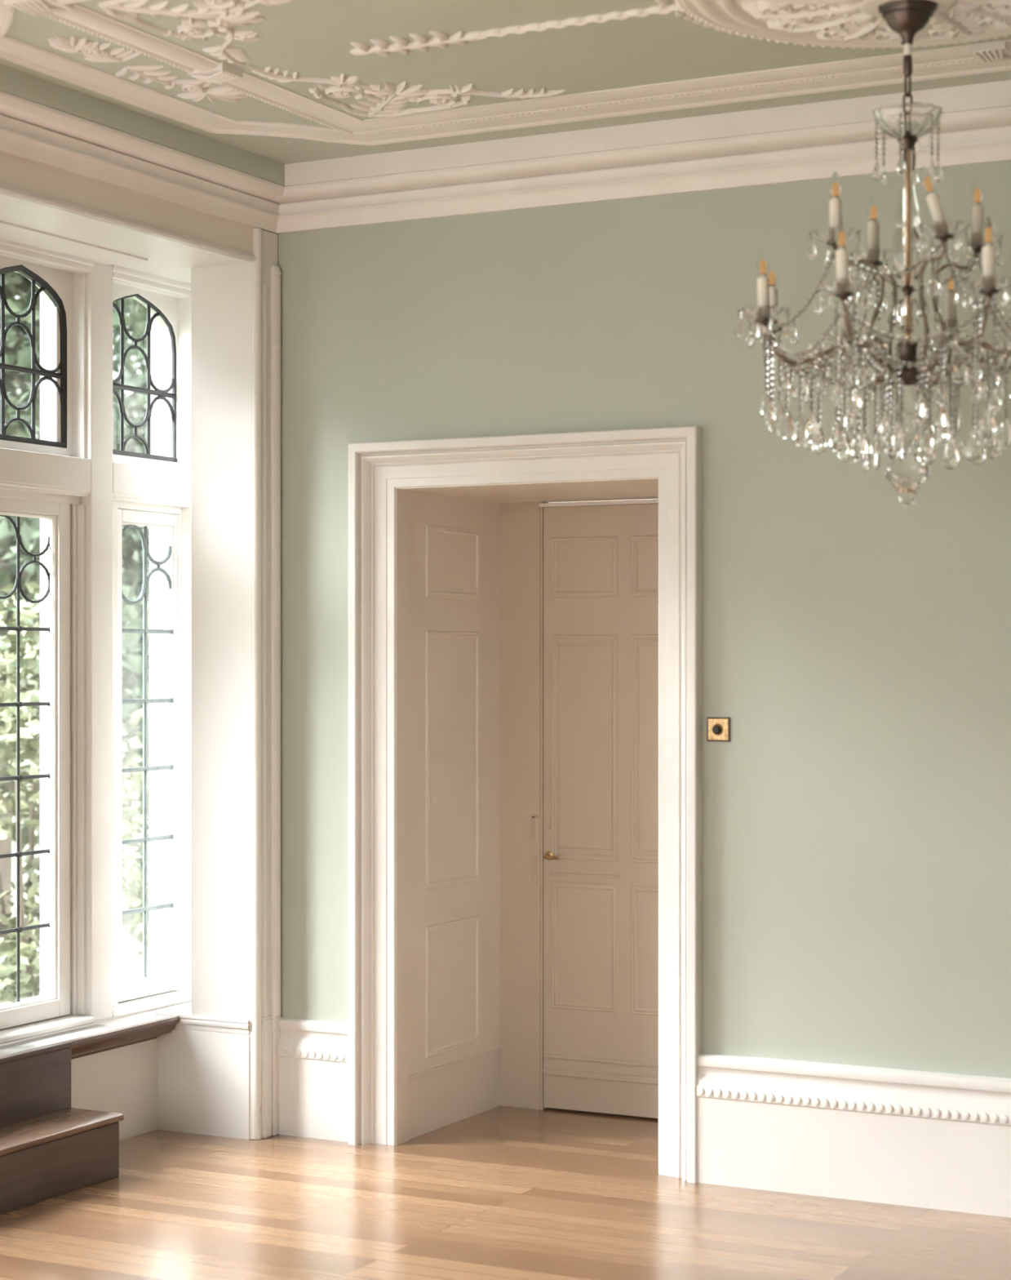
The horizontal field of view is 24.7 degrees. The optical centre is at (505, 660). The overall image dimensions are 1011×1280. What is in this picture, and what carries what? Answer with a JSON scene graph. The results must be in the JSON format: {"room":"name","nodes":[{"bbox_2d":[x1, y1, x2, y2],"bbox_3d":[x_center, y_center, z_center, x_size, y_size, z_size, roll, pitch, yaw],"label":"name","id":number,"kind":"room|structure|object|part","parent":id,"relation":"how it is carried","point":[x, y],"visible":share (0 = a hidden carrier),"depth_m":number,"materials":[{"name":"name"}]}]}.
{"room":"historic interior","nodes":[
{"label":"historic interior","id":0,"kind":"room"},
{"bbox_2d":[0,1000,191,1045],"bbox_3d":[-1.699,0.135,7.109,0.470,2.930,2.600,0,0,27],"label":"wall","id":1,"kind":"structure","parent":0,"point":[188,1001],"depth_m":7.95,"materials":[{"name":"beige paint"}]},
{"bbox_2d":[0,238,191,1044],"bbox_3d":[-1.711,-0.066,7.109,0.128,2.535,2.470,0,0,27],"label":"window frame","id":2,"kind":"structure","parent":1,"relation":"attached to","point":[13,1033],"depth_m":7.63,"materials":[{"name":"beige paint"}]},
{"bbox_2d":[0,244,191,1029],"bbox_3d":[-1.754,-0.055,7.143,0.200,2.550,2.490,0,0,27],"label":"window","id":3,"kind":"structure","parent":1,"relation":"in","point":[64,566],"depth_m":7.66,"materials":[{"name":"beige paint"}]},
{"bbox_3d":[-1.573,-0.990,7.451,0.034,0.593,0.489,0,0,27],"label":"iron frame","id":4,"kind":"part","parent":3,"relation":"part of","materials":[{"name":"black metal"}]},
{"bbox_3d":[-1.572,0.325,7.454,0.070,1.690,0.446,0,0,27],"label":"casement frame","id":5,"kind":"part","parent":3,"relation":"part of","materials":[{"name":"beige paint"}]},
{"bbox_3d":[-1.583,-0.980,7.454,0.050,0.640,0.560,0,0,27],"label":"arched frame","id":6,"kind":"part","parent":3,"relation":"part of","materials":[{"name":"beige paint"}]},
{"bbox_2d":[112,282,181,1006],"bbox_3d":[-1.282,-0.062,8.012,0.075,2.475,0.476,0,0,27],"label":"window","id":7,"kind":"structure","parent":1,"relation":"in","point":[164,308],"depth_m":8.09,"materials":[{"name":"beige paint"}]},
{"bbox_3d":[-1.283,-0.988,8.013,0.022,0.584,0.476,0,0,27],"label":"iron frame","id":8,"kind":"part","parent":7,"relation":"part of","materials":[{"name":"black metal"}]},
{"bbox_3d":[-1.294,-0.980,8.016,0.050,0.640,0.465,0,0,27],"label":"arched frame","id":9,"kind":"part","parent":7,"relation":"part of","materials":[{"name":"beige paint"}]},
{"bbox_3d":[-1.276,0.325,8.052,0.050,1.690,0.385,0,0,27],"label":"casement frame","id":10,"kind":"part","parent":7,"relation":"part of","materials":[{"name":"beige paint"}]},
{"bbox_2d":[0,193,253,1139],"bbox_3d":[-3.007,-0.075,4.290,0.720,3.350,8.770,0,0,27],"label":"window surround","id":11,"kind":"structure","parent":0,"point":[221,285],"depth_m":7.76,"materials":[{"name":"beige paint"}]},
{"bbox_2d":[0,151,253,262],"bbox_3d":[-1.344,-1.395,6.749,0.010,0.130,2.165,0,0,27],"label":"lintel","id":12,"kind":"object","parent":11,"relation":"attached to","point":[16,171],"visible":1,"depth_m":7.06,"materials":[{"name":"beige paint"}]},
{"bbox_2d":[0,182,256,265],"bbox_3d":[-1.530,-1.341,6.852,0.464,0.035,2.177,0,0,27],"label":"trim","id":13,"kind":"structure","parent":11,"relation":"attached to","point":[8,231],"depth_m":7.26,"materials":[{"name":"beige paint"}]},
{"bbox_2d":[155,1012,249,1139],"bbox_3d":[-1.023,1.401,7.800,0.376,0.398,0.022,0,0,27],"label":"baseboard","id":14,"kind":"structure","parent":11,"relation":"attached to","point":[203,1077],"depth_m":7.79,"materials":[{"name":"beige paint"}]},
{"bbox_2d":[0,64,1010,234],"bbox_3d":[-0.385,-1.558,2.914,5.240,0.225,8.420,0,0,27],"label":"crown molding","id":15,"kind":"structure","parent":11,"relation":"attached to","point":[30,131],"depth_m":7.10,"materials":[{"name":"white paint"}]},
{"bbox_2d":[0,1105,1010,1279],"bbox_3d":[-0.347,1.640,3.317,5.700,0.080,9.370,0,0,27],"label":"floor","id":16,"kind":"structure","parent":0,"point":[499,1193],"depth_m":6.60,"materials":[{"name":"brown wood"}]},
{"bbox_2d":[0,1041,124,1214],"bbox_3d":[-1.480,1.399,6.841,0.228,0.401,0.864,0,0,27],"label":"wooden steps","id":17,"kind":"structure","parent":16,"relation":"on","point":[50,1148],"depth_m":7.00,"materials":[{"name":"brown wood"}]},
{"bbox_2d":[0,1001,191,1140],"bbox_3d":[-1.601,1.401,7.050,0.176,0.398,2.465,0,0,27],"label":"window seat","id":18,"kind":"object","parent":16,"relation":"on","point":[114,1062],"visible":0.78,"depth_m":7.67,"materials":[{"name":"grey wood"}]},
{"bbox_3d":[-1.706,1.419,6.935,0.055,0.362,2.165,0,0,27],"label":"panel","id":19,"kind":"part","parent":18,"relation":"part of","materials":[{"name":"beige paint"}]},
{"bbox_3d":[-1.177,1.224,7.906,0.148,0.028,0.555,0,0,27],"label":"seat","id":20,"kind":"part","parent":18,"relation":"part of","materials":[{"name":"beige paint"}]},
{"bbox_2d":[252,227,281,1139],"bbox_3d":[-0.806,0.079,7.763,0.060,3.043,0.132,0,0,27],"label":"trim","id":21,"kind":"structure","parent":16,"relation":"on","point":[266,273],"depth_m":7.74,"materials":[{"name":"white paint"}]},
{"bbox_2d":[0,0,1010,164],"bbox_3d":[-0.367,-1.710,2.950,5.400,0.120,8.700,0,0,27],"label":"ceiling","id":22,"kind":"structure","parent":0,"point":[311,38],"depth_m":6.32,"materials":[{"name":"green paint"}]},
{"bbox_2d":[48,35,140,62],"bbox_3d":[-1.112,-1.649,6.218,0.179,0.040,0.287,0,0,27],"label":"leaf spray","id":23,"kind":"object","parent":22,"relation":"attached to","point":[95,52],"visible":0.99,"depth_m":6.20,"materials":[{"name":"white paint"}]},
{"bbox_2d":[115,65,249,103],"bbox_3d":[-0.917,-1.649,6.602,0.220,0.040,0.470,0,0,37],"label":"leaf spray","id":24,"kind":"object","parent":22,"relation":"attached to","point":[195,88],"visible":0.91,"depth_m":6.58,"materials":[{"name":"white paint"}]},
{"bbox_2d":[97,0,293,66],"bbox_3d":[-0.597,-1.650,5.936,0.687,0.036,0.687,0,0,27],"label":"ornament","id":25,"kind":"object","parent":22,"relation":"attached to","point":[226,15],"visible":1,"depth_m":5.89,"materials":[{"name":"white paint"}]},
{"bbox_2d":[248,64,564,117],"bbox_3d":[-0.278,-1.650,6.557,0.687,0.036,0.687,0,0,27],"label":"ornament","id":26,"kind":"object","parent":22,"relation":"attached to","point":[393,100],"visible":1,"depth_m":6.69,"materials":[{"name":"white paint"}]},
{"bbox_2d":[0,0,1010,146],"bbox_3d":[0.958,-1.647,5.529,4.854,0.026,2.004,0,0,27],"label":"trim","id":27,"kind":"structure","parent":22,"relation":"attached to","point":[13,50],"depth_m":6.76,"materials":[{"name":"white paint"}]},
{"bbox_2d":[4,0,1010,134],"bbox_3d":[0.956,-1.637,5.531,4.095,0.045,1.665,0,0,27],"label":"trim","id":28,"kind":"structure","parent":22,"relation":"attached to","point":[199,66],"depth_m":6.48,"materials":[{"name":"white paint"}]},
{"bbox_2d":[349,0,817,57],"bbox_3d":[0.132,-1.649,5.940,1.310,0.038,1.134,0,0,27],"label":"molding","id":29,"kind":"structure","parent":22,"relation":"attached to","point":[442,40],"depth_m":6.05,"materials":[{"name":"white paint"}]},
{"bbox_2d":[674,0,1010,48],"bbox_3d":[0.971,-1.618,5.579,1.143,0.084,1.143,0,0,20],"label":"ceiling rose","id":30,"kind":"object","parent":22,"relation":"attached to","point":[843,24],"visible":0.91,"depth_m":5.77,"materials":[{"name":"white paint"}]},
{"bbox_2d":[734,0,1010,506],"bbox_3d":[0.972,-0.980,5.593,0.829,1.213,0.778,0,0,6],"label":"chandelier","id":31,"kind":"object","parent":30,"relation":"hanging from","point":[908,122],"visible":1,"depth_m":5.54,"materials":[{"name":"clear glass"}]},
{"bbox_2d":[755,248,773,326],"bbox_3d":[0.621,-0.895,5.540,0.046,0.186,0.046,0,0,27],"label":"candle","id":32,"kind":"object","parent":31,"relation":"on","point":[762,265],"depth_m":5.53,"materials":[{"name":"white wax"}]},
{"bbox_2d":[766,260,782,334],"bbox_3d":[0.665,-0.905,5.761,0.046,0.186,0.046,0,0,27],"label":"candle","id":33,"kind":"object","parent":31,"relation":"on","point":[772,274],"depth_m":5.75,"materials":[{"name":"white wax"}]},
{"bbox_3d":[0.784,-0.736,5.560,0.338,0.135,0.013,0,0,-7],"label":"arm","id":34,"kind":"part","parent":31,"relation":"part of","materials":[{"name":"brown metal"}]},
{"bbox_3d":[0.808,-0.742,5.678,0.338,0.144,0.013,0,0,30],"label":"arm","id":35,"kind":"part","parent":31,"relation":"part of","materials":[{"name":"brown metal"}]},
{"bbox_2d":[826,171,842,248],"bbox_3d":[0.795,-1.085,5.559,0.046,0.186,0.046,0,0,27],"label":"candle","id":36,"kind":"object","parent":31,"relation":"on","point":[835,185],"depth_m":5.55,"materials":[{"name":"white wax"}]},
{"bbox_2d":[834,219,853,301],"bbox_3d":[0.774,-0.917,5.289,0.046,0.186,0.046,0,0,27],"label":"candle","id":37,"kind":"object","parent":31,"relation":"on","point":[842,237],"depth_m":5.28,"materials":[{"name":"white wax"}]},
{"bbox_2d":[840,278,853,344],"bbox_3d":[0.875,-0.895,5.925,0.046,0.186,0.046,0,0,27],"label":"candle","id":38,"kind":"object","parent":31,"relation":"on","point":[848,305],"depth_m":5.91,"materials":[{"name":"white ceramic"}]},
{"bbox_3d":[0.870,-0.849,5.569,0.161,0.287,0.011,0,0,-8],"label":"arm","id":39,"kind":"part","parent":31,"relation":"part of","materials":[{"name":"brown metal"}]},
{"bbox_3d":[0.867,-0.748,5.425,0.013,0.155,0.338,0,0,34],"label":"arm","id":40,"kind":"part","parent":31,"relation":"part of","materials":[{"name":"brown metal"}]},
{"bbox_3d":[0.921,-0.736,5.767,0.013,0.135,0.338,0,0,-16],"label":"arm","id":41,"kind":"part","parent":31,"relation":"part of","materials":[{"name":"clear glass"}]},
{"bbox_2d":[864,194,883,269],"bbox_3d":[0.917,-1.068,5.755,0.046,0.186,0.046,0,0,27],"label":"candle","id":42,"kind":"object","parent":31,"relation":"on","point":[873,208],"depth_m":5.74,"materials":[{"name":"white wax"}]},
{"bbox_3d":[0.941,-0.840,5.682,0.011,0.271,0.161,0,0,-18],"label":"arm","id":43,"kind":"part","parent":31,"relation":"part of","materials":[{"name":"brown metal"}]},
{"bbox_3d":[0.973,-1.296,5.584,0.171,0.067,0.171,0,0,27],"label":"dish","id":44,"kind":"part","parent":31,"relation":"part of","materials":[{"name":"clear glass"}]},
{"bbox_3d":[0.973,-0.998,5.584,0.012,0.475,0.013,0,0,27],"label":"stem rod","id":45,"kind":"part","parent":31,"relation":"part of","materials":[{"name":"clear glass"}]},
{"bbox_3d":[0.973,-1.069,5.584,0.076,0.338,0.076,0,0,27],"label":"glass stem","id":46,"kind":"part","parent":31,"relation":"part of","materials":[{"name":"clear glass"}]},
{"bbox_3d":[1.005,-0.843,5.485,0.011,0.276,0.161,0,0,-18],"label":"arm","id":47,"kind":"part","parent":31,"relation":"part of","materials":[{"name":"brown metal"}]},
{"bbox_3d":[1.062,-0.747,5.752,0.013,0.153,0.338,0,0,28],"label":"arm","id":48,"kind":"part","parent":31,"relation":"part of","materials":[{"name":"clear glass"}]},
{"bbox_2d":[920,166,954,242],"bbox_3d":[1.014,-1.069,5.415,0.073,0.179,0.056,0,0,27],"label":"candle","id":49,"kind":"object","parent":31,"relation":"on","point":[944,233],"depth_m":5.40,"materials":[{"name":"white wax"}]},
{"bbox_3d":[1.074,-0.848,5.606,0.161,0.285,0.011,0,0,-12],"label":"arm","id":50,"kind":"part","parent":31,"relation":"part of","materials":[{"name":"brown metal"}]},
{"bbox_2d":[945,270,960,336],"bbox_3d":[1.140,-0.915,5.897,0.046,0.186,0.046,0,0,27],"label":"candle","id":51,"kind":"object","parent":31,"relation":"on","point":[951,309],"depth_m":5.89,"materials":[{"name":"white wax"}]},
{"bbox_3d":[1.042,-0.749,5.406,0.013,0.156,0.338,0,0,-21],"label":"arm","id":52,"kind":"part","parent":31,"relation":"part of","materials":[{"name":"brown metal"}]},
{"bbox_3d":[1.149,-0.739,5.656,0.338,0.140,0.013,0,0,-22],"label":"arm","id":53,"kind":"part","parent":31,"relation":"part of","materials":[{"name":"clear glass"}]},
{"bbox_3d":[1.150,-0.742,5.513,0.338,0.144,0.013,0,0,22],"label":"arm","id":54,"kind":"part","parent":31,"relation":"part of","materials":[{"name":"brown metal"}]},
{"bbox_2d":[971,177,984,253],"bbox_3d":[1.149,-1.083,5.621,0.046,0.186,0.046,0,0,27],"label":"candle","id":55,"kind":"object","parent":31,"relation":"on","point":[977,191],"depth_m":5.61,"materials":[{"name":"white wax"}]},
{"bbox_2d":[979,215,999,297],"bbox_3d":[1.100,-0.919,5.252,0.046,0.186,0.046,0,0,27],"label":"candle","id":56,"kind":"object","parent":31,"relation":"on","point":[988,233],"depth_m":5.24,"materials":[{"name":"white wax"}]},
{"bbox_2d":[500,498,658,1109],"bbox_3d":[0.431,0.516,8.136,1.244,2.168,0.126,0,0,27],"label":"door jamb","id":57,"kind":"structure","parent":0,"point":[522,523],"depth_m":8.26,"materials":[{"name":"beige paint"}]},
{"bbox_2d":[277,160,1010,1145],"bbox_3d":[1.762,-0.025,6.983,5.300,3.250,0.820,0,0,27],"label":"wall","id":58,"kind":"structure","parent":0,"point":[857,639],"depth_m":7.10,"materials":[{"name":"green paint"}]},
{"bbox_2d":[277,1017,348,1142],"bbox_3d":[-0.641,1.404,7.752,0.322,0.392,0.049,0,0,27],"label":"baseboard","id":59,"kind":"structure","parent":58,"relation":"attached to","point":[313,1055],"depth_m":7.74,"materials":[{"name":"beige paint"}]},
{"bbox_2d":[348,426,702,1182],"bbox_3d":[0.049,0.441,7.391,1.244,2.318,0.080,0,0,27],"label":"trim","id":60,"kind":"structure","parent":58,"relation":"attached to","point":[673,455],"depth_m":7.40,"materials":[{"name":"beige paint"}]},
{"bbox_2d":[532,499,658,1118],"bbox_3d":[0.461,0.517,8.055,0.814,2.150,0.092,0,0,27],"label":"door","id":61,"kind":"structure","parent":58,"relation":"in","point":[601,561],"depth_m":8.12,"materials":[{"name":"beige paint"}]},
{"bbox_3d":[0.108,0.748,8.232,0.016,0.105,0.014,0,0,27],"label":"strike plate","id":62,"kind":"part","parent":61,"relation":"part of","materials":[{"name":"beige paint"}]},
{"bbox_3d":[0.164,0.695,8.188,0.068,0.031,0.057,0,0,27],"label":"handle","id":63,"kind":"part","parent":61,"relation":"part of","materials":[{"name":"gold metal"}]},
{"bbox_2d":[284,80,1010,186],"bbox_3d":[1.558,-1.623,6.577,5.091,0.093,0.129,0,0,27],"label":"crown molding","id":64,"kind":"structure","parent":58,"relation":"attached to","point":[996,94],"depth_m":7.09,"materials":[{"name":"white paint"}]},
{"bbox_2d":[707,716,730,742],"bbox_3d":[0.651,0.211,7.081,0.076,0.075,0.029,0,0,27],"label":"dimmer switch","id":65,"kind":"object","parent":58,"relation":"attached to","point":[718,727],"visible":1,"depth_m":7.08,"materials":[{"name":"brown metal"}]},
{"bbox_3d":[0.648,0.212,7.077,0.021,0.021,0.019,0,0,27],"label":"knob","id":66,"kind":"part","parent":65,"relation":"part of","materials":[{"name":"black plastic"}]},
{"bbox_2d":[697,1052,1010,1217],"bbox_3d":[2.213,1.404,6.273,3.648,0.392,0.071,0,0,27],"label":"baseboard","id":67,"kind":"structure","parent":58,"relation":"attached to","point":[896,1136],"depth_m":6.84,"materials":[{"name":"beige paint"}]},
{"label":"outside","id":68,"kind":"structure","parent":0,"visible":0},
{"bbox_2d":[11,759,149,996],"bbox_3d":[-15.467,2.100,23.809,39.270,0.100,65.000,0,0,27],"label":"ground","id":69,"kind":"structure","parent":68,"point":[131,967],"depth_m":16.59,"materials":[{"name":"green plant"}]},
{"bbox_2d":[0,582,149,1005],"bbox_3d":[-2.112,0.820,10.713,1.613,2.578,1.528,0,0,-28],"label":"shrub","id":70,"kind":"object","parent":69,"relation":"on","point":[132,821],"visible":0.22,"depth_m":10.59,"materials":[{"name":"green plant"}]},
{"bbox_2d":[0,271,149,1004],"bbox_3d":[-2.707,-0.775,13.087,2.701,5.655,2.960,0,0,22],"label":"tree","id":71,"kind":"object","parent":69,"relation":"on","point":[17,347],"visible":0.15,"depth_m":13.01,"materials":[{"name":"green plant"}]},
{"bbox_2d":[4,294,149,806],"bbox_3d":[-3.077,-0.972,17.100,3.164,6.050,2.701,0,0,-16],"label":"tree","id":72,"kind":"object","parent":69,"relation":"on","point":[129,544],"visible":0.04,"depth_m":16.63,"materials":[{"name":"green plant"}]},
{"bbox_2d":[35,303,149,858],"bbox_3d":[-3.200,-1.233,21.288,3.758,6.573,3.537,0,0,27],"label":"tree","id":73,"kind":"object","parent":69,"relation":"on","point":[132,403],"visible":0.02,"depth_m":20.42,"materials":[{"name":"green plant"}]},
{"bbox_2d":[121,595,149,973],"bbox_3d":[-2.107,0.807,14.864,1.537,2.695,1.612,0,0,-10],"label":"shrub","id":74,"kind":"object","parent":69,"relation":"on","point":[136,918],"visible":0.02,"depth_m":14.58,"materials":[{"name":"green plant"}]}
]}

